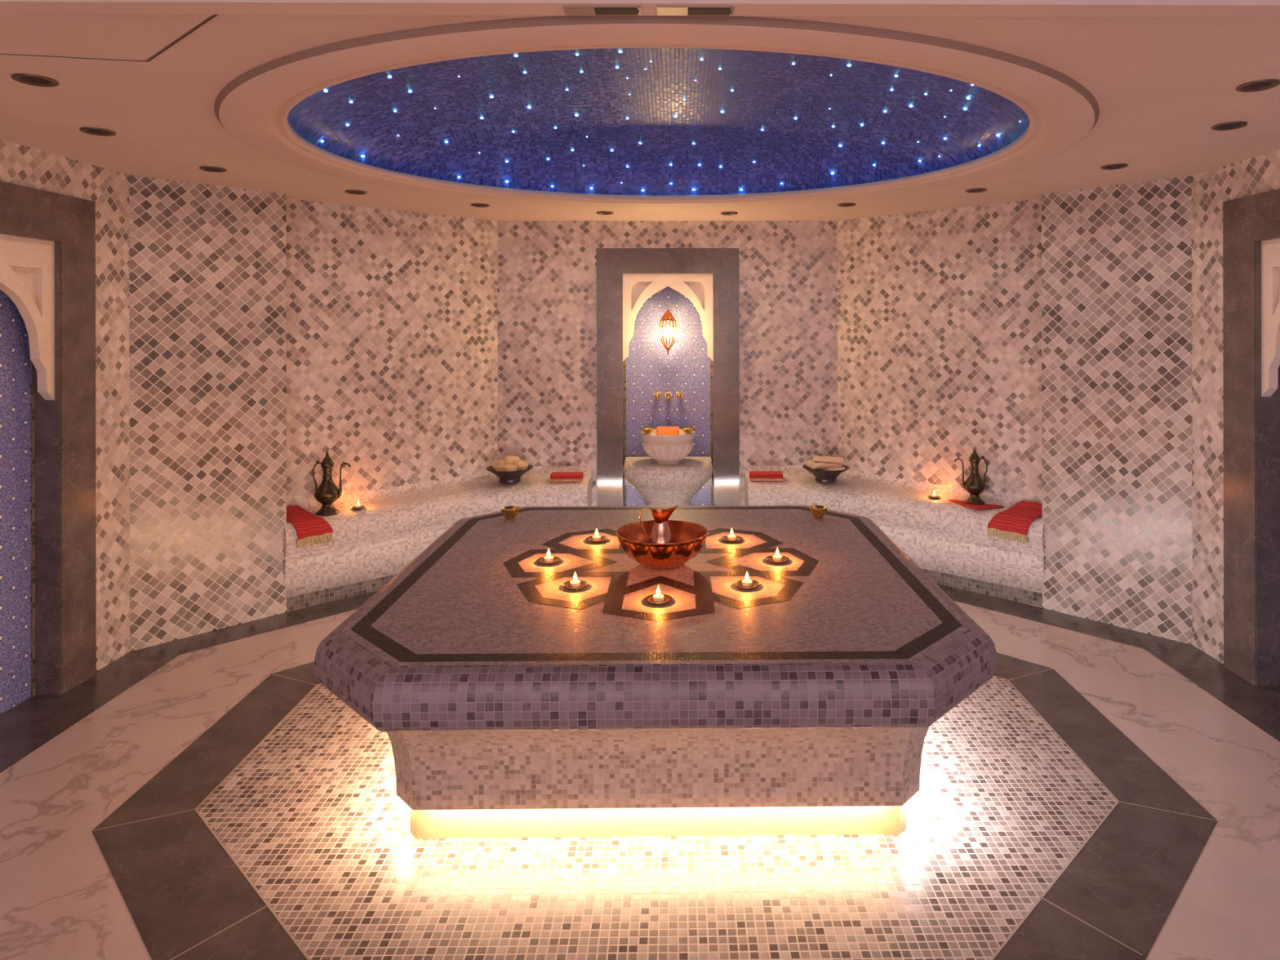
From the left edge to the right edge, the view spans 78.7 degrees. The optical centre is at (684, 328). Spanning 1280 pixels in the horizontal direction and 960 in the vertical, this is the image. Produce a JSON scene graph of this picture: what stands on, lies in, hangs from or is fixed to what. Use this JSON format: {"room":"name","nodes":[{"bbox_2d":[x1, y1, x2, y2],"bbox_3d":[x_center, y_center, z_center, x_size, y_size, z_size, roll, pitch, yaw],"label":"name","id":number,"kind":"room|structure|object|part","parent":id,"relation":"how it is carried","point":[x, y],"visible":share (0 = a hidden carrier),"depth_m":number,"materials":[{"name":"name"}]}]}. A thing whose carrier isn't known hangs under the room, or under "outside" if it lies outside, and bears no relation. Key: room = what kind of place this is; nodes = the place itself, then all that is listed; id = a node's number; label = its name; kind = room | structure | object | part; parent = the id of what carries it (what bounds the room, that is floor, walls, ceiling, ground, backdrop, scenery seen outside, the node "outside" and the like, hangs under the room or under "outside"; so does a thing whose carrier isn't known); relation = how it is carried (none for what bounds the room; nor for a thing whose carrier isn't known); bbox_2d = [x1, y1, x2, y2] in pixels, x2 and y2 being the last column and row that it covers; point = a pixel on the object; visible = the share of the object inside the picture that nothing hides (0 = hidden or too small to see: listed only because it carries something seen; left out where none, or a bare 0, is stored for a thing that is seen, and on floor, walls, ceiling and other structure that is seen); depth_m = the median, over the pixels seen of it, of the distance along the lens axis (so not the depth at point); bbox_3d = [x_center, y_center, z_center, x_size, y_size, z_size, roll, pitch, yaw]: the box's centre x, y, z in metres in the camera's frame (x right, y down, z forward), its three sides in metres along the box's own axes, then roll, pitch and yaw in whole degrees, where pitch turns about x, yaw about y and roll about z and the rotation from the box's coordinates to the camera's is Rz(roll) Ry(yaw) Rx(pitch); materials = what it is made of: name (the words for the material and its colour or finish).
{"room":"spa","nodes":[
{"label":"spa","id":0,"kind":"room"},
{"bbox_2d":[0,289,31,714],"bbox_3d":[-3.153,0.624,3.365,0.050,2.280,0.980,0,0,-1],"label":"wall niche","id":1,"kind":"object","parent":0,"point":[15,353],"depth_m":3.65,"materials":[{"name":"blue tile"}]},
{"bbox_2d":[0,138,129,671],"bbox_3d":[-3.061,0.464,0.859,0.140,2.600,6.787,0,0,-1],"label":"wall","id":2,"kind":"structure","parent":0,"point":[20,165],"depth_m":4.09,"materials":[{"name":"tile"}]},
{"bbox_2d":[0,181,96,696],"bbox_3d":[-3.062,0.559,3.366,0.132,2.410,1.220,0,0,-1],"label":"stone surround","id":3,"kind":"object","parent":2,"relation":"attached to","point":[51,284],"visible":1,"depth_m":3.75,"materials":[{"name":"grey stone"}]},
{"bbox_2d":[128,175,286,651],"bbox_3d":[-3.020,0.464,4.620,0.491,2.600,1.074,0,0,43],"label":"wall","id":4,"kind":"structure","parent":0,"point":[207,304],"depth_m":4.53,"materials":[{"name":"grey tile"}]},
{"bbox_2d":[285,198,497,504],"bbox_3d":[-2.148,0.463,5.556,1.756,2.600,0.192,0,0,-44],"label":"wall","id":5,"kind":"structure","parent":0,"point":[392,322],"depth_m":5.48,"materials":[{"name":"tile"}]},
{"bbox_2d":[0,583,1279,959],"bbox_3d":[-0.081,1.798,2.049,6.600,0.081,9.300,0,0,-1],"label":"floor","id":6,"kind":"structure","parent":0,"point":[1110,792],"depth_m":2.66,"materials":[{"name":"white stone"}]},
{"bbox_2d":[284,466,591,611],"bbox_3d":[-1.703,1.419,5.588,2.194,0.685,0.613,0,0,-30],"label":"bench","id":7,"kind":"object","parent":6,"relation":"on","point":[372,544],"visible":0.59,"depth_m":5.29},
{"bbox_2d":[286,505,333,548],"bbox_3d":[-2.417,1.253,4.963,0.296,0.230,0.207,0,0,32],"label":"towel","id":8,"kind":"object","parent":7,"relation":"on","point":[308,526],"visible":0.95,"depth_m":4.92,"materials":[{"name":"fabric"}]},
{"bbox_2d":[312,450,351,515],"bbox_3d":[-2.309,0.999,5.078,0.222,0.412,0.160,0,0,27],"label":"pitcher","id":9,"kind":"object","parent":7,"relation":"on","point":[327,492],"visible":1,"depth_m":5.06,"materials":[{"name":"brown metal"}]},
{"bbox_3d":[-2.396,0.969,5.088,0.065,0.215,0.022,0,0,-1],"label":"handle","id":10,"kind":"part","parent":9,"relation":"part of","materials":[{"name":"gold metal"}]},
{"bbox_3d":[-2.332,0.851,5.089,0.078,0.116,0.078,0,0,-1],"label":"lid","id":11,"kind":"part","parent":9,"relation":"part of","materials":[{"name":"gold metal"}]},
{"bbox_3d":[-2.227,0.992,5.090,0.097,0.230,0.026,0,0,-1],"label":"spout","id":12,"kind":"part","parent":9,"relation":"part of","materials":[{"name":"gold metal"}]},
{"bbox_2d":[351,500,364,509],"bbox_3d":[-2.173,1.170,5.191,0.080,0.058,0.080,0,0,-1],"label":"tealight candle","id":13,"kind":"object","parent":7,"relation":"on","point":[357,507],"visible":1,"depth_m":5.19,"materials":[{"name":"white wax"}]},
{"bbox_2d":[486,464,533,483],"bbox_3d":[-1.315,1.098,5.871,0.348,0.104,0.348,0,0,-1],"label":"bowl","id":14,"kind":"object","parent":7,"relation":"on","point":[508,477],"visible":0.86,"depth_m":5.79,"materials":[{"name":"metal"}]},
{"bbox_2d":[492,460,505,471],"bbox_3d":[-1.377,1.042,5.877,0.136,0.099,0.124,0,0,-1],"label":"loofah","id":15,"kind":"object","parent":14,"relation":"in","point":[498,463],"visible":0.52,"depth_m":5.84,"materials":[{"name":"beige"}]},
{"bbox_2d":[496,463,517,471],"bbox_3d":[-1.323,1.052,5.816,0.156,0.078,0.108,0,0,-1],"label":"loofah","id":16,"kind":"object","parent":14,"relation":"in","point":[504,468],"visible":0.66,"depth_m":5.78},
{"bbox_2d":[502,455,519,464],"bbox_3d":[-1.316,1.014,5.899,0.145,0.106,0.122,0,0,-1],"label":"loofah","id":17,"kind":"object","parent":14,"relation":"in","point":[509,460],"visible":0.55,"depth_m":5.86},
{"bbox_2d":[512,460,528,471],"bbox_3d":[-1.254,1.042,5.874,0.130,0.099,0.121,0,0,23],"label":"loofah","id":18,"kind":"object","parent":14,"relation":"in","point":[520,464],"visible":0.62,"depth_m":5.84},
{"bbox_2d":[550,471,583,481],"bbox_3d":[-0.894,1.125,5.911,0.235,0.048,0.169,0,0,-2],"label":"folded towel","id":19,"kind":"object","parent":7,"relation":"on","point":[554,476],"visible":1,"depth_m":5.85,"materials":[{"name":"fabric"}]},
{"bbox_2d":[314,505,996,838],"bbox_3d":[-0.096,1.370,3.294,2.200,0.778,2.170,0,0,-1],"label":"platform","id":20,"kind":"object","parent":6,"relation":"on","point":[509,700],"visible":0.94,"depth_m":2.61,"materials":[{"name":"tile"}]},
{"bbox_2d":[501,506,519,519],"bbox_3d":[-0.902,0.955,4.035,0.092,0.054,0.092,0,0,-1],"label":"brass cup","id":21,"kind":"object","parent":20,"relation":"on","point":[508,512],"visible":1,"depth_m":4.01,"materials":[{"name":"gold metal"}]},
{"bbox_2d":[536,548,560,564],"bbox_3d":[-0.571,0.953,3.274,0.100,0.058,0.100,0,0,-1],"label":"tealight candle","id":22,"kind":"object","parent":20,"relation":"on","point":[548,559],"visible":1,"depth_m":3.27,"materials":[{"name":"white wax"}]},
{"bbox_2d":[543,555,553,562],"bbox_3d":[-0.571,0.968,3.274,0.039,0.015,0.039,0,0,-1],"label":"candle","id":23,"kind":"object","parent":22,"relation":"on","point":[548,558],"depth_m":3.26,"materials":[{"name":"white wax"}]},
{"bbox_2d":[561,572,588,590],"bbox_3d":[-0.415,0.953,2.958,0.100,0.058,0.100,0,0,-1],"label":"tealight candle","id":24,"kind":"object","parent":20,"relation":"on","point":[573,584],"visible":1,"depth_m":2.95,"materials":[{"name":"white wax"}]},
{"bbox_2d":[569,580,580,586],"bbox_3d":[-0.415,0.968,2.958,0.039,0.015,0.039,0,0,-1],"label":"candle","id":25,"kind":"object","parent":24,"relation":"on","point":[573,583],"depth_m":2.95,"materials":[{"name":"white wax"}]},
{"bbox_2d":[586,528,607,542],"bbox_3d":[-0.406,0.953,3.601,0.100,0.058,0.100,0,0,-1],"label":"tealight candle","id":26,"kind":"object","parent":20,"relation":"on","point":[595,539],"visible":1,"depth_m":3.59,"materials":[{"name":"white wax"}]},
{"bbox_2d":[644,585,672,604],"bbox_3d":[-0.094,0.952,2.799,0.100,0.058,0.100,0,0,-1],"label":"tealight candle","id":27,"kind":"object","parent":20,"relation":"on","point":[658,598],"visible":1,"depth_m":2.79,"materials":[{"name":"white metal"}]},
{"bbox_2d":[653,594,663,601],"bbox_3d":[-0.094,0.968,2.799,0.039,0.015,0.039,0,0,-1],"label":"candle","id":28,"kind":"object","parent":27,"relation":"on","point":[656,597],"depth_m":2.79,"materials":[{"name":"white wax"}]},
{"bbox_2d":[616,520,707,569],"bbox_3d":[-0.093,0.912,3.244,0.380,0.138,0.380,0,0,-1],"label":"copper bowl","id":29,"kind":"object","parent":20,"relation":"on","point":[689,538],"visible":0.96,"depth_m":3.15,"materials":[{"name":"orange metal"}]},
{"bbox_2d":[639,503,679,543],"bbox_3d":[-0.104,0.851,3.254,0.123,0.236,0.124,0,0,45],"label":"jug","id":30,"kind":"object","parent":29,"relation":"in","point":[660,533],"visible":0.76,"depth_m":3.23,"materials":[{"name":"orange metal"}]},
{"bbox_3d":[-0.158,0.812,3.253,0.064,0.126,0.007,0,0,-1],"label":"handle","id":31,"kind":"part","parent":30,"relation":"part of","materials":[{"name":"gold metal"}]},
{"bbox_3d":[-0.083,0.772,3.254,0.124,0.078,0.076,0,0,-1],"label":"spout","id":32,"kind":"part","parent":30,"relation":"part of","materials":[{"name":"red metal"}]},
{"bbox_2d":[720,528,742,542],"bbox_3d":[0.218,0.951,3.603,0.100,0.058,0.100,0,0,-1],"label":"tealight candle","id":33,"kind":"object","parent":20,"relation":"on","point":[731,538],"visible":1,"depth_m":3.60,"materials":[{"name":"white wax"}]},
{"bbox_2d":[727,534,736,540],"bbox_3d":[0.218,0.967,3.603,0.039,0.015,0.039,0,0,-1],"label":"candle","id":34,"kind":"object","parent":33,"relation":"on","point":[731,537],"depth_m":3.59,"materials":[{"name":"white wax"}]},
{"bbox_2d":[733,571,759,589],"bbox_3d":[0.237,0.951,2.961,0.100,0.058,0.100,0,0,-1],"label":"tealight candle","id":35,"kind":"object","parent":20,"relation":"on","point":[747,584],"visible":1,"depth_m":2.96,"materials":[{"name":"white wax"}]},
{"bbox_2d":[742,579,751,586],"bbox_3d":[0.237,0.967,2.961,0.039,0.015,0.039,0,0,-1],"label":"candle","id":36,"kind":"object","parent":35,"relation":"on","point":[745,583],"depth_m":2.95,"materials":[{"name":"white wax"}]},
{"bbox_2d":[765,547,789,563],"bbox_3d":[0.390,0.951,3.282,0.100,0.058,0.100,0,0,-1],"label":"tealight candle","id":37,"kind":"object","parent":20,"relation":"on","point":[776,558],"visible":1,"depth_m":3.27,"materials":[{"name":"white wax"}]},
{"bbox_2d":[773,555,782,561],"bbox_3d":[0.390,0.967,3.282,0.039,0.015,0.039,0,0,-1],"label":"candle","id":38,"kind":"object","parent":37,"relation":"on","point":[775,557],"depth_m":3.27,"materials":[{"name":"white wax"}]},
{"bbox_2d":[809,505,827,518],"bbox_3d":[0.693,0.953,4.038,0.092,0.054,0.092,0,0,-1],"label":"brass cup","id":39,"kind":"object","parent":20,"relation":"on","point":[817,511],"visible":1,"depth_m":4.01,"materials":[{"name":"gold metal"}]},
{"bbox_2d":[622,456,713,506],"bbox_3d":[-0.126,1.391,5.945,0.694,0.735,0.547,0,0,-1],"label":"pedestal","id":40,"kind":"object","parent":6,"relation":"on","point":[660,485],"visible":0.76,"depth_m":5.79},
{"bbox_2d":[640,428,695,465],"bbox_3d":[-0.126,0.904,5.929,0.416,0.238,0.416,0,0,-1],"label":"basin","id":41,"kind":"object","parent":40,"relation":"on","point":[666,450],"visible":0.88,"depth_m":5.78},
{"bbox_2d":[640,426,656,433],"bbox_3d":[-0.274,0.764,5.837,0.128,0.040,0.128,0,0,-1],"label":"dish","id":42,"kind":"object","parent":41,"relation":"on","point":[646,429],"visible":1,"depth_m":5.80,"materials":[{"name":"gold metal"}]},
{"bbox_2d":[656,426,679,435],"bbox_3d":[-0.126,0.764,5.836,0.164,0.040,0.186,0,0,-1],"label":"folded towel","id":43,"kind":"object","parent":41,"relation":"on","point":[660,430],"visible":1,"depth_m":5.74,"materials":[{"name":"orange fabric"}]},
{"bbox_2d":[679,426,696,433],"bbox_3d":[0.022,0.764,5.841,0.128,0.040,0.128,0,0,-1],"label":"dish","id":44,"kind":"object","parent":41,"relation":"on","point":[685,429],"visible":1,"depth_m":5.81,"materials":[{"name":"gold metal"}]},
{"bbox_2d":[745,465,1044,607],"bbox_3d":[1.459,1.414,5.624,2.194,0.685,0.613,0,0,28],"label":"bench","id":45,"kind":"object","parent":6,"relation":"on","point":[949,541],"visible":0.48,"depth_m":5.36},
{"bbox_2d":[749,471,782,480],"bbox_3d":[0.619,1.122,5.928,0.245,0.048,0.169,0,0,1],"label":"folded towel","id":46,"kind":"object","parent":45,"relation":"on","point":[753,475],"visible":1,"depth_m":5.87,"materials":[{"name":"fabric"}]},
{"bbox_2d":[802,464,849,482],"bbox_3d":[1.065,1.094,5.874,0.348,0.104,0.348,0,0,-1],"label":"bowl","id":47,"kind":"object","parent":45,"relation":"on","point":[821,476],"visible":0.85,"depth_m":5.79,"materials":[{"name":"black ceramic"}]},
{"bbox_2d":[808,467,829,474],"bbox_3d":[1.045,1.068,5.854,0.200,0.040,0.113,0,0,-9],"label":"soap bar","id":48,"kind":"object","parent":47,"relation":"in","point":[813,473],"visible":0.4,"depth_m":5.80,"materials":[{"name":"beige"}]},
{"bbox_2d":[823,466,844,473],"bbox_3d":[1.120,1.060,5.850,0.160,0.042,0.124,0,0,15],"label":"folded cloth","id":49,"kind":"object","parent":47,"relation":"in","point":[842,468],"visible":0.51,"depth_m":5.80,"materials":[{"name":"white fabric"}]},
{"bbox_2d":[805,460,842,469],"bbox_3d":[1.050,1.024,5.874,0.230,0.051,0.146,0,0,-18],"label":"folded cloth","id":50,"kind":"object","parent":49,"relation":"on","point":[813,464],"visible":0.79,"depth_m":5.82,"materials":[{"name":"white fabric"}]},
{"bbox_2d":[813,454,844,463],"bbox_3d":[1.084,0.990,5.889,0.222,0.053,0.124,0,0,6],"label":"folded cloth","id":51,"kind":"object","parent":50,"relation":"on","point":[815,458],"visible":1,"depth_m":5.84,"materials":[{"name":"white fabric"}]},
{"bbox_2d":[928,489,940,498],"bbox_3d":[1.744,1.157,5.450,0.080,0.058,0.080,0,0,-1],"label":"tealight candle","id":52,"kind":"object","parent":45,"relation":"on","point":[933,496],"visible":1,"depth_m":5.44,"materials":[{"name":"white wax"}]},
{"bbox_2d":[948,499,1004,510],"bbox_3d":[1.971,1.189,5.292,0.220,0.008,0.300,0,0,-22],"label":"cloth","id":53,"kind":"object","parent":45,"relation":"on","point":[984,506],"visible":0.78,"depth_m":5.22,"materials":[{"name":"red fabric"}]},
{"bbox_2d":[954,447,987,504],"bbox_3d":[1.955,0.996,5.323,0.205,0.379,0.147,0,0,27],"label":"pitcher","id":54,"kind":"object","parent":53,"relation":"on","point":[974,484],"visible":1,"depth_m":5.28,"materials":[{"name":"brown metal"}]},
{"bbox_3d":[1.879,0.990,5.311,0.089,0.212,0.024,0,0,-1],"label":"spout","id":55,"kind":"part","parent":54,"relation":"part of","materials":[{"name":"gold metal"}]},
{"bbox_3d":[1.976,0.859,5.312,0.072,0.107,0.072,0,0,-1],"label":"lid","id":56,"kind":"part","parent":54,"relation":"part of","materials":[{"name":"gold metal"}]},
{"bbox_3d":[2.035,0.968,5.313,0.060,0.198,0.020,0,0,-1],"label":"handle","id":57,"kind":"part","parent":54,"relation":"part of","materials":[{"name":"gold metal"}]},
{"bbox_2d":[987,500,1042,544],"bbox_3d":[2.170,1.243,5.017,0.372,0.228,0.210,0,0,-16],"label":"towel","id":58,"kind":"object","parent":45,"relation":"on","point":[1016,520],"visible":0.96,"depth_m":5.00,"materials":[{"name":"fabric"}]},
{"bbox_2d":[0,14,1279,221],"bbox_3d":[-0.110,-0.851,4.234,6.600,0.020,4.330,0,0,-1],"label":"ceiling","id":59,"kind":"structure","parent":0,"point":[1159,86],"depth_m":2.99,"materials":[{"name":"paint"}]},
{"bbox_2d":[10,73,58,87],"bbox_3d":[-2.182,-0.833,2.621,0.124,0.009,0.124,0,0,-1],"label":"recessed light","id":60,"kind":"object","parent":59,"relation":"in","point":[26,78],"visible":1,"depth_m":2.62,"materials":[{"name":"brown metal"}]},
{"bbox_2d":[79,127,115,136],"bbox_3d":[-2.485,-0.833,3.302,0.124,0.009,0.124,0,0,-1],"label":"recessed light","id":61,"kind":"object","parent":59,"relation":"in","point":[91,131],"visible":1,"depth_m":3.30,"materials":[{"name":"brown metal"}]},
{"bbox_2d":[0,13,217,62],"bbox_3d":[-2.025,-0.836,2.249,1.568,0.004,0.379,0,0,-1],"label":"ceiling panel","id":62,"kind":"object","parent":59,"relation":"attached to","point":[112,37],"visible":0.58,"depth_m":2.21,"materials":[{"name":"paint"}]},
{"bbox_2d":[199,165,226,172],"bbox_3d":[-2.469,-0.833,4.083,0.124,0.009,0.124,0,0,-1],"label":"recessed light","id":63,"kind":"object","parent":59,"relation":"in","point":[212,169],"visible":1,"depth_m":4.08,"materials":[{"name":"brown metal"}]},
{"bbox_2d":[345,190,367,195],"bbox_3d":[-2.014,-0.833,4.778,0.124,0.009,0.124,0,0,-1],"label":"recessed light","id":64,"kind":"object","parent":59,"relation":"in","point":[350,192],"visible":1,"depth_m":4.77,"materials":[{"name":"brown metal"}]},
{"bbox_2d":[471,203,489,207],"bbox_3d":[-1.387,-0.834,5.290,0.124,0.009,0.124,0,0,-1],"label":"recessed light","id":65,"kind":"object","parent":59,"relation":"in","point":[476,205],"visible":1,"depth_m":5.29,"materials":[{"name":"brown metal"}]},
{"bbox_2d":[595,211,613,214],"bbox_3d":[-0.578,-0.836,5.649,0.124,0.009,0.124,0,0,-1],"label":"recessed light","id":66,"kind":"object","parent":59,"relation":"in","point":[597,212],"visible":1,"depth_m":5.63,"materials":[{"name":"brown metal"}]},
{"bbox_2d":[0,0,1279,17],"bbox_3d":[-0.086,-0.865,2.028,6.200,0.072,0.078,0,0,-1],"label":"trim","id":67,"kind":"structure","parent":59,"relation":"attached to","point":[1011,8],"depth_m":2.01,"materials":[{"name":"paint"}]},
{"bbox_2d":[563,5,641,15],"bbox_3d":[-0.213,-0.826,2.028,0.200,0.006,0.052,0,0,-1],"label":"air vent","id":68,"kind":"object","parent":67,"relation":"in","point":[569,10],"visible":1,"depth_m":2.02,"materials":[{"name":"metal"}]},
{"bbox_2d":[657,5,734,15],"bbox_3d":[0.028,-0.826,2.030,0.200,0.006,0.052,0,0,-1],"label":"air vent","id":69,"kind":"object","parent":67,"relation":"in","point":[661,10],"visible":1,"depth_m":2.02,"materials":[{"name":"metal"}]},
{"bbox_2d":[213,15,1099,207],"bbox_3d":[-0.105,-1.077,3.694,3.842,0.512,3.294,0,0,-1],"label":"ring","id":70,"kind":"object","parent":59,"relation":"attached to","point":[633,111],"visible":0.92,"depth_m":4.06,"materials":[{"name":"paint"}]},
{"bbox_2d":[720,211,737,215],"bbox_3d":[0.325,-0.837,5.679,0.124,0.009,0.124,0,0,-1],"label":"recessed light","id":71,"kind":"object","parent":59,"relation":"in","point":[726,213],"visible":1,"depth_m":5.68,"materials":[{"name":"brown metal"}]},
{"bbox_2d":[837,202,856,206],"bbox_3d":[1.100,-0.839,5.293,0.124,0.009,0.124,0,0,-1],"label":"recessed light","id":72,"kind":"object","parent":59,"relation":"in","point":[846,204],"visible":1,"depth_m":5.28,"materials":[{"name":"brown metal"}]},
{"bbox_2d":[965,187,986,192],"bbox_3d":[1.776,-0.840,4.750,0.124,0.009,0.124,0,0,-1],"label":"recessed light","id":73,"kind":"object","parent":59,"relation":"in","point":[977,189],"visible":1,"depth_m":4.74,"materials":[{"name":"brown metal"}]},
{"bbox_2d":[1100,163,1128,169],"bbox_3d":[2.235,-0.841,4.055,0.124,0.009,0.124,0,0,-1],"label":"recessed light","id":74,"kind":"object","parent":59,"relation":"in","point":[1117,166],"visible":1,"depth_m":4.05,"materials":[{"name":"brown metal"}]},
{"bbox_2d":[1211,120,1247,130],"bbox_3d":[2.264,-0.841,3.241,0.124,0.009,0.124,0,0,-1],"label":"recessed light","id":75,"kind":"object","parent":59,"relation":"in","point":[1230,125],"visible":1,"depth_m":3.24,"materials":[{"name":"brown metal"}]},
{"bbox_2d":[1235,79,1279,92],"bbox_3d":[1.987,-0.840,2.702,0.124,0.009,0.124,0,0,-1],"label":"recessed light","id":76,"kind":"object","parent":59,"relation":"in","point":[1264,84],"visible":1,"depth_m":2.70,"materials":[{"name":"brown metal"}]},
{"bbox_2d":[497,221,837,506],"bbox_3d":[-0.130,0.459,6.209,2.800,2.600,0.220,0,0,-1],"label":"wall","id":77,"kind":"structure","parent":0,"point":[547,270],"depth_m":6.10,"materials":[{"name":"tile"}]},
{"bbox_2d":[596,248,739,506],"bbox_3d":[-0.130,0.567,6.163,1.110,2.384,0.172,0,0,-1],"label":"stone surround","id":78,"kind":"object","parent":77,"relation":"attached to","point":[626,277],"visible":0.91,"depth_m":6.08,"materials":[{"name":"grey stone"}]},
{"bbox_2d":[626,286,711,506],"bbox_3d":[-0.131,0.609,6.274,0.900,2.300,0.050,0,0,-1],"label":"wall niche","id":79,"kind":"object","parent":77,"relation":"attached to","point":[686,370],"visible":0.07,"depth_m":6.25,"materials":[{"name":"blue tile"}]},
{"bbox_2d":[658,308,677,355],"bbox_3d":[-0.130,0.028,6.074,0.145,0.362,0.148,0,0,38],"label":"wall lantern","id":80,"kind":"object","parent":79,"relation":"attached to","point":[668,316],"visible":1,"depth_m":6.04,"materials":[{"name":"gold metal"}]},
{"bbox_3d":[-0.130,0.029,6.074,0.060,0.078,0.060,0,0,-1],"label":"bulb","id":81,"kind":"part","parent":80,"relation":"part of","materials":[{"name":"white glass"}]},
{"bbox_2d":[653,391,682,402],"bbox_3d":[-0.130,0.545,6.173,0.228,0.073,0.152,0,0,-1],"label":"tap","id":82,"kind":"object","parent":79,"relation":"attached to","point":[679,395],"visible":1,"depth_m":6.20,"materials":[{"name":"gold metal"}]},
{"bbox_3d":[-0.218,0.534,6.215,0.052,0.051,0.066,0,0,-1],"label":"tap handle","id":83,"kind":"part","parent":82,"relation":"part of","materials":[{"name":"gold metal"}]},
{"bbox_3d":[-0.130,0.545,6.173,0.052,0.073,0.152,0,0,-1],"label":"spout","id":84,"kind":"part","parent":82,"relation":"part of","materials":[{"name":"gold metal"}]},
{"bbox_3d":[-0.042,0.534,6.217,0.052,0.051,0.066,0,0,-1],"label":"tap handle","id":85,"kind":"part","parent":82,"relation":"part of","materials":[{"name":"gold metal"}]},
{"bbox_2d":[837,198,1042,501],"bbox_3d":[1.902,0.456,5.601,1.756,2.600,0.192,0,0,43],"label":"wall","id":86,"kind":"structure","parent":0,"point":[940,311],"depth_m":5.53,"materials":[{"name":"tile"}]},
{"bbox_2d":[1041,175,1192,644],"bbox_3d":[2.794,0.454,4.685,0.491,2.600,1.074,0,0,-45],"label":"wall","id":87,"kind":"structure","parent":0,"point":[1117,260],"depth_m":4.58,"materials":[{"name":"grey tile"}]},
{"bbox_2d":[1191,149,1279,663],"bbox_3d":[2.919,0.454,0.926,0.140,2.600,6.787,0,0,-1],"label":"wall","id":88,"kind":"structure","parent":0,"point":[1260,174],"depth_m":4.18,"materials":[{"name":"tile"}]},
{"bbox_2d":[1222,188,1279,686],"bbox_3d":[2.865,0.549,3.432,0.132,2.410,1.220,0,0,-1],"label":"stone surround","id":89,"kind":"object","parent":88,"relation":"attached to","point":[1251,265],"visible":1,"depth_m":3.84,"materials":[{"name":"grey stone"}]}
]}

